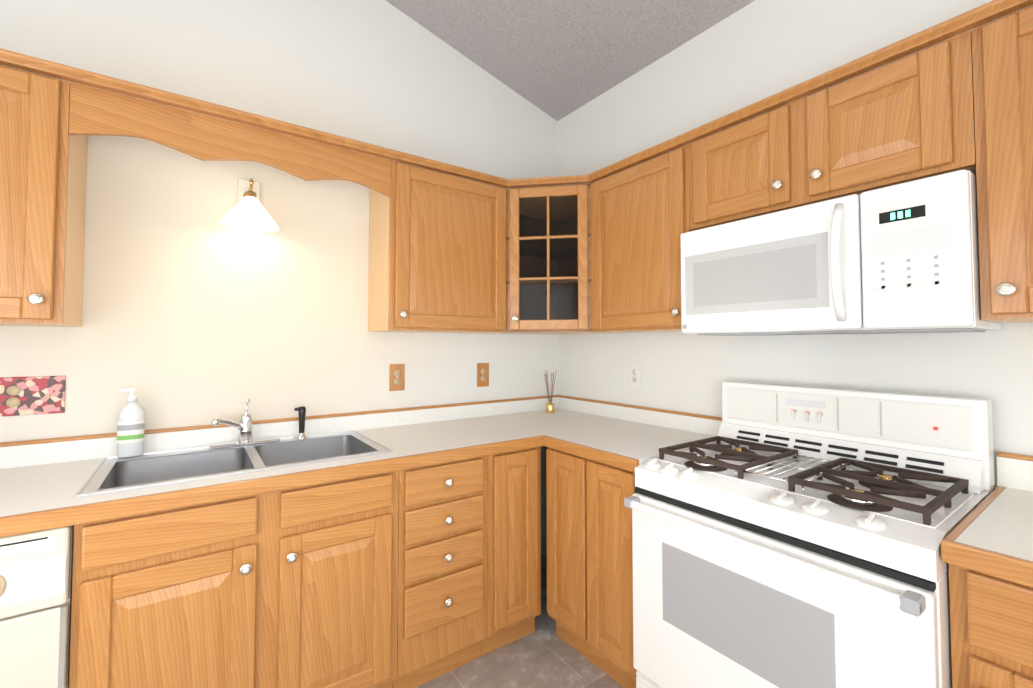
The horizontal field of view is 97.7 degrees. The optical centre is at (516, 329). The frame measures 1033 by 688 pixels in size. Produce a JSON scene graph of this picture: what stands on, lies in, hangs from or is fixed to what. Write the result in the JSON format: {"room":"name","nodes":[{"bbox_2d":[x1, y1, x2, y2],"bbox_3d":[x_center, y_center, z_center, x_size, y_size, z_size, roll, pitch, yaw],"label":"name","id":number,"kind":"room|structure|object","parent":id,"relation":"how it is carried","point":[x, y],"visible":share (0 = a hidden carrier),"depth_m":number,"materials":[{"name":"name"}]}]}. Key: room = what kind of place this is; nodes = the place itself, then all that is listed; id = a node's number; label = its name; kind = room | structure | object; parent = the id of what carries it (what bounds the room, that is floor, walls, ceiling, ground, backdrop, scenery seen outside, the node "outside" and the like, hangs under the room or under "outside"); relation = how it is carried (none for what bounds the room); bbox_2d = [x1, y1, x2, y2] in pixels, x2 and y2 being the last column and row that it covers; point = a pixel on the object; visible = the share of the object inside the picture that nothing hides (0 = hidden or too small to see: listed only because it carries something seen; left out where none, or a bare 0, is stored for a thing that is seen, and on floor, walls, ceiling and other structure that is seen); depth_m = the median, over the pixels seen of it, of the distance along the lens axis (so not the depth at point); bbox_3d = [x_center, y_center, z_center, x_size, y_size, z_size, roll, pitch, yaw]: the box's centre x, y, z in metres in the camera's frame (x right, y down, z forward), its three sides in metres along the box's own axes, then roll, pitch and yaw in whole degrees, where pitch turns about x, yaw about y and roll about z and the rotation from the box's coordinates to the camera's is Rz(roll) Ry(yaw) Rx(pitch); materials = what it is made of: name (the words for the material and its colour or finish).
{"room":"kitchen","nodes":[
{"label":"kitchen","id":0,"kind":"room"},
{"bbox_2d":[0,0,557,554],"bbox_3d":[-0.931,-0.386,2.145,3.080,3.532,0.100,1,-2,-36],"label":"wall","id":1,"kind":"structure","parent":0,"point":[194,312],"depth_m":1.95,"materials":[{"name":"paint"}]},
{"bbox_2d":[0,376,65,416],"bbox_3d":[-1.654,0.226,1.537,0.165,0.130,0.012,1,-2,-36],"label":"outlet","id":2,"kind":"object","parent":1,"relation":"attached to","point":[33,395],"visible":1,"depth_m":1.54,"materials":[{"name":"multicoloured"}]},
{"bbox_2d":[0,65,87,326],"bbox_3d":[-1.709,-0.394,1.310,0.616,0.750,0.350,1,-2,-36],"label":"upper cabinet","id":3,"kind":"object","parent":1,"relation":"attached to","point":[43,164],"visible":1,"depth_m":1.34,"materials":[{"name":"brown wood"}]},
{"bbox_2d":[69,82,390,196],"bbox_3d":[-0.973,-0.677,1.699,1.018,0.160,0.019,1,-2,-36],"label":"valance","id":4,"kind":"object","parent":3,"relation":"attached to","point":[100,112],"visible":1,"depth_m":1.61,"materials":[{"name":"brown wood"}]},
{"bbox_2d":[220,178,278,232],"bbox_3d":[-1.087,-0.532,1.847,0.208,0.220,0.208,1,-2,-36],"label":"sconce","id":5,"kind":"object","parent":1,"relation":"attached to","point":[248,212],"visible":1,"depth_m":1.84,"materials":[{"name":"beige glass"}]},
{"bbox_2d":[389,364,404,390],"bbox_3d":[-0.606,0.243,2.290,0.080,0.135,0.009,1,-2,-36],"label":"electrical outlet","id":6,"kind":"object","parent":1,"relation":"attached to","point":[396,377],"visible":1,"depth_m":2.29,"materials":[{"name":"brown wood"}]},
{"bbox_2d":[368,160,505,332],"bbox_3d":[-0.378,-0.363,2.262,0.613,0.750,0.350,1,-2,-36],"label":"upper cabinet","id":7,"kind":"object","parent":1,"relation":"attached to","point":[437,252],"visible":0.98,"depth_m":2.11,"materials":[{"name":"brown wood"}]},
{"bbox_2d":[477,363,488,386],"bbox_3d":[-0.191,0.260,2.586,0.080,0.135,0.009,1,-2,-36],"label":"electrical outlet","id":8,"kind":"object","parent":1,"relation":"attached to","point":[482,374],"visible":1,"depth_m":2.58,"materials":[{"name":"brown wood"}]},
{"bbox_2d":[481,183,619,334],"bbox_3d":[0.196,-0.355,2.511,0.618,0.750,0.613,1,-2,-36],"label":"upper cabinet","id":9,"kind":"object","parent":1,"relation":"attached to","point":[548,263],"visible":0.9,"depth_m":2.29,"materials":[{"name":"brown wood"}]},
{"bbox_2d":[0,0,1032,187],"bbox_3d":[0.181,-0.815,0.355,2.563,0.027,3.517,1,-2,-36],"label":"crown molding","id":10,"kind":"structure","parent":9,"relation":"attached to","point":[986,13],"depth_m":1.52,"materials":[{"name":"brown wood"}]},
{"bbox_2d":[416,553,622,687],"bbox_3d":[0.773,1.331,-0.290,3.080,0.060,5.950,1,-2,-36],"label":"floor","id":11,"kind":"structure","parent":0,"point":[544,655],"depth_m":1.83,"materials":[{"name":"tile"}]},
{"bbox_2d":[0,525,73,687],"bbox_3d":[-1.554,0.922,1.168,0.643,0.851,0.633,1,-2,-36],"label":"dishwasher","id":12,"kind":"object","parent":11,"relation":"on","point":[36,572],"visible":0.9,"depth_m":1.10,"materials":[{"name":"beige"}]},
{"bbox_2d":[69,471,398,687],"bbox_3d":[-0.948,0.936,1.623,0.863,0.854,0.654,1,-2,-36],"label":"base cabinet","id":13,"kind":"object","parent":11,"relation":"on","point":[293,588],"visible":1,"depth_m":1.35,"materials":[{"name":"brown wood"}]},
{"bbox_2d":[0,395,619,537],"bbox_3d":[-0.711,0.450,1.811,2.877,0.130,0.651,1,-2,-36],"label":"countertop","id":14,"kind":"structure","parent":13,"relation":"on","point":[42,482],"depth_m":1.61,"materials":[{"name":"laminate"}]},
{"bbox_2d":[75,430,391,497],"bbox_3d":[-0.970,0.556,1.658,0.871,0.196,0.497,1,-2,-36],"label":"sink","id":15,"kind":"object","parent":14,"relation":"in","point":[143,470],"visible":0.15,"depth_m":1.69,"materials":[{"name":"silver metal"}]},
{"bbox_2d":[117,388,144,457],"bbox_3d":[-1.395,0.335,1.633,0.076,0.243,0.047,1,-2,-36],"label":"soap bottle","id":16,"kind":"object","parent":15,"relation":"on","point":[130,430],"visible":1,"depth_m":1.62,"materials":[{"name":"white plastic"}]},
{"bbox_2d":[294,406,306,438],"bbox_3d":[-0.934,0.401,1.954,0.052,0.136,0.044,1,-2,-36],"label":"sprayer","id":17,"kind":"object","parent":15,"relation":"on","point":[301,410],"visible":1,"depth_m":1.95,"materials":[{"name":"black plastic"}]},
{"bbox_2d":[208,399,280,448],"bbox_3d":[-1.068,0.373,1.788,0.250,0.182,0.170,1,-2,-36],"label":"faucet","id":18,"kind":"object","parent":14,"relation":"on","point":[243,426],"visible":1,"depth_m":1.81,"materials":[{"name":"silver metal"}]},
{"bbox_2d":[544,370,556,412],"bbox_3d":[0.195,0.371,2.708,0.071,0.254,0.095,1,-2,-36],"label":"reed diffuser","id":19,"kind":"object","parent":14,"relation":"on","point":[550,406],"visible":0.98,"depth_m":2.69,"materials":[{"name":"gold metal"}]},
{"bbox_2d":[392,455,487,687],"bbox_3d":[-0.440,0.948,1.987,0.383,0.854,0.654,1,-2,-36],"label":"drawers","id":20,"kind":"object","parent":11,"relation":"on","point":[442,560],"visible":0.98,"depth_m":1.73,"materials":[{"name":"brown wood"}]},
{"bbox_2d":[482,447,540,655],"bbox_3d":[-0.176,0.955,2.192,0.281,0.854,0.628,1,-2,-36],"label":"base cabinet","id":21,"kind":"object","parent":11,"relation":"on","point":[514,555],"visible":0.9,"depth_m":1.93,"materials":[{"name":"brown wood"}]},
{"bbox_2d":[546,447,636,687],"bbox_3d":[0.535,0.948,1.985,0.628,0.854,0.530,1,-2,-36],"label":"base cabinet","id":22,"kind":"object","parent":11,"relation":"on","point":[589,571],"visible":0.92,"depth_m":1.78,"materials":[{"name":"brown wood"}]},
{"bbox_2d":[544,403,721,471],"bbox_3d":[0.535,0.455,1.989,0.643,0.130,0.510,1,-2,-36],"label":"countertop","id":23,"kind":"structure","parent":22,"relation":"on","point":[626,436],"depth_m":2.07,"materials":[{"name":"laminate"}]},
{"bbox_2d":[624,381,994,687],"bbox_3d":[0.871,0.780,1.411,0.711,1.152,0.786,1,-2,-36],"label":"range","id":24,"kind":"object","parent":11,"relation":"on","point":[788,536],"visible":0.98,"depth_m":1.27,"materials":[{"name":"white metal"}]},
{"bbox_2d":[949,564,1032,687],"bbox_3d":[1.321,0.913,0.908,0.606,0.854,0.538,1,-2,-36],"label":"base cabinet","id":25,"kind":"object","parent":11,"relation":"on","point":[991,621],"visible":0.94,"depth_m":0.90,"materials":[{"name":"brown wood"}]},
{"bbox_2d":[941,451,1032,587],"bbox_3d":[1.757,0.393,0.285,0.644,0.143,2.088,1,-2,-36],"label":"countertop","id":26,"kind":"structure","parent":25,"relation":"on","point":[991,534],"depth_m":0.98,"materials":[{"name":"laminate"}]},
{"bbox_2d":[386,0,754,120],"bbox_3d":[0.773,-1.891,-0.185,3.080,0.878,5.950,1,-2,-36],"label":"ceiling","id":27,"kind":"structure","parent":0,"point":[557,60],"depth_m":2.33,"materials":[{"name":"white paint"}]},
{"bbox_2d":[557,0,1032,488],"bbox_3d":[1.984,-0.059,0.623,0.100,2.780,5.750,1,-2,-36],"label":"wall","id":28,"kind":"structure","parent":0,"point":[752,52],"depth_m":1.90,"materials":[{"name":"paint"}]},
{"bbox_2d":[629,362,641,388],"bbox_3d":[0.633,0.245,2.406,0.009,0.140,0.080,1,-2,-36],"label":"outlet","id":29,"kind":"object","parent":28,"relation":"attached to","point":[635,375],"visible":1,"depth_m":2.40,"materials":[{"name":"white plastic"}]},
{"bbox_2d":[591,144,693,332],"bbox_3d":[0.644,-0.368,2.116,0.350,0.750,0.548,1,-2,-36],"label":"upper cabinet","id":30,"kind":"object","parent":28,"relation":"attached to","point":[640,219],"visible":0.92,"depth_m":2.00,"materials":[{"name":"brown wood"}]},
{"bbox_2d":[689,30,975,229],"bbox_3d":[1.042,-0.586,1.567,0.350,0.350,0.815,1,-2,-36],"label":"upper cabinet","id":31,"kind":"object","parent":28,"relation":"attached to","point":[908,118],"visible":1,"depth_m":1.37,"materials":[{"name":"brown wood"}]},
{"bbox_2d":[680,170,1000,335],"bbox_3d":[1.005,-0.187,1.528,0.440,0.402,0.811,1,-2,-36],"label":"microwave","id":32,"kind":"object","parent":31,"relation":"attached to","point":[900,258],"visible":1,"depth_m":1.30,"materials":[{"name":"white plastic"}]},
{"bbox_2d":[972,5,1032,322],"bbox_3d":[1.548,-0.409,0.855,0.350,0.750,0.918,1,-2,-36],"label":"upper cabinet","id":33,"kind":"object","parent":28,"relation":"attached to","point":[1002,52],"visible":1,"depth_m":1.10,"materials":[{"name":"brown wood"}]}
]}

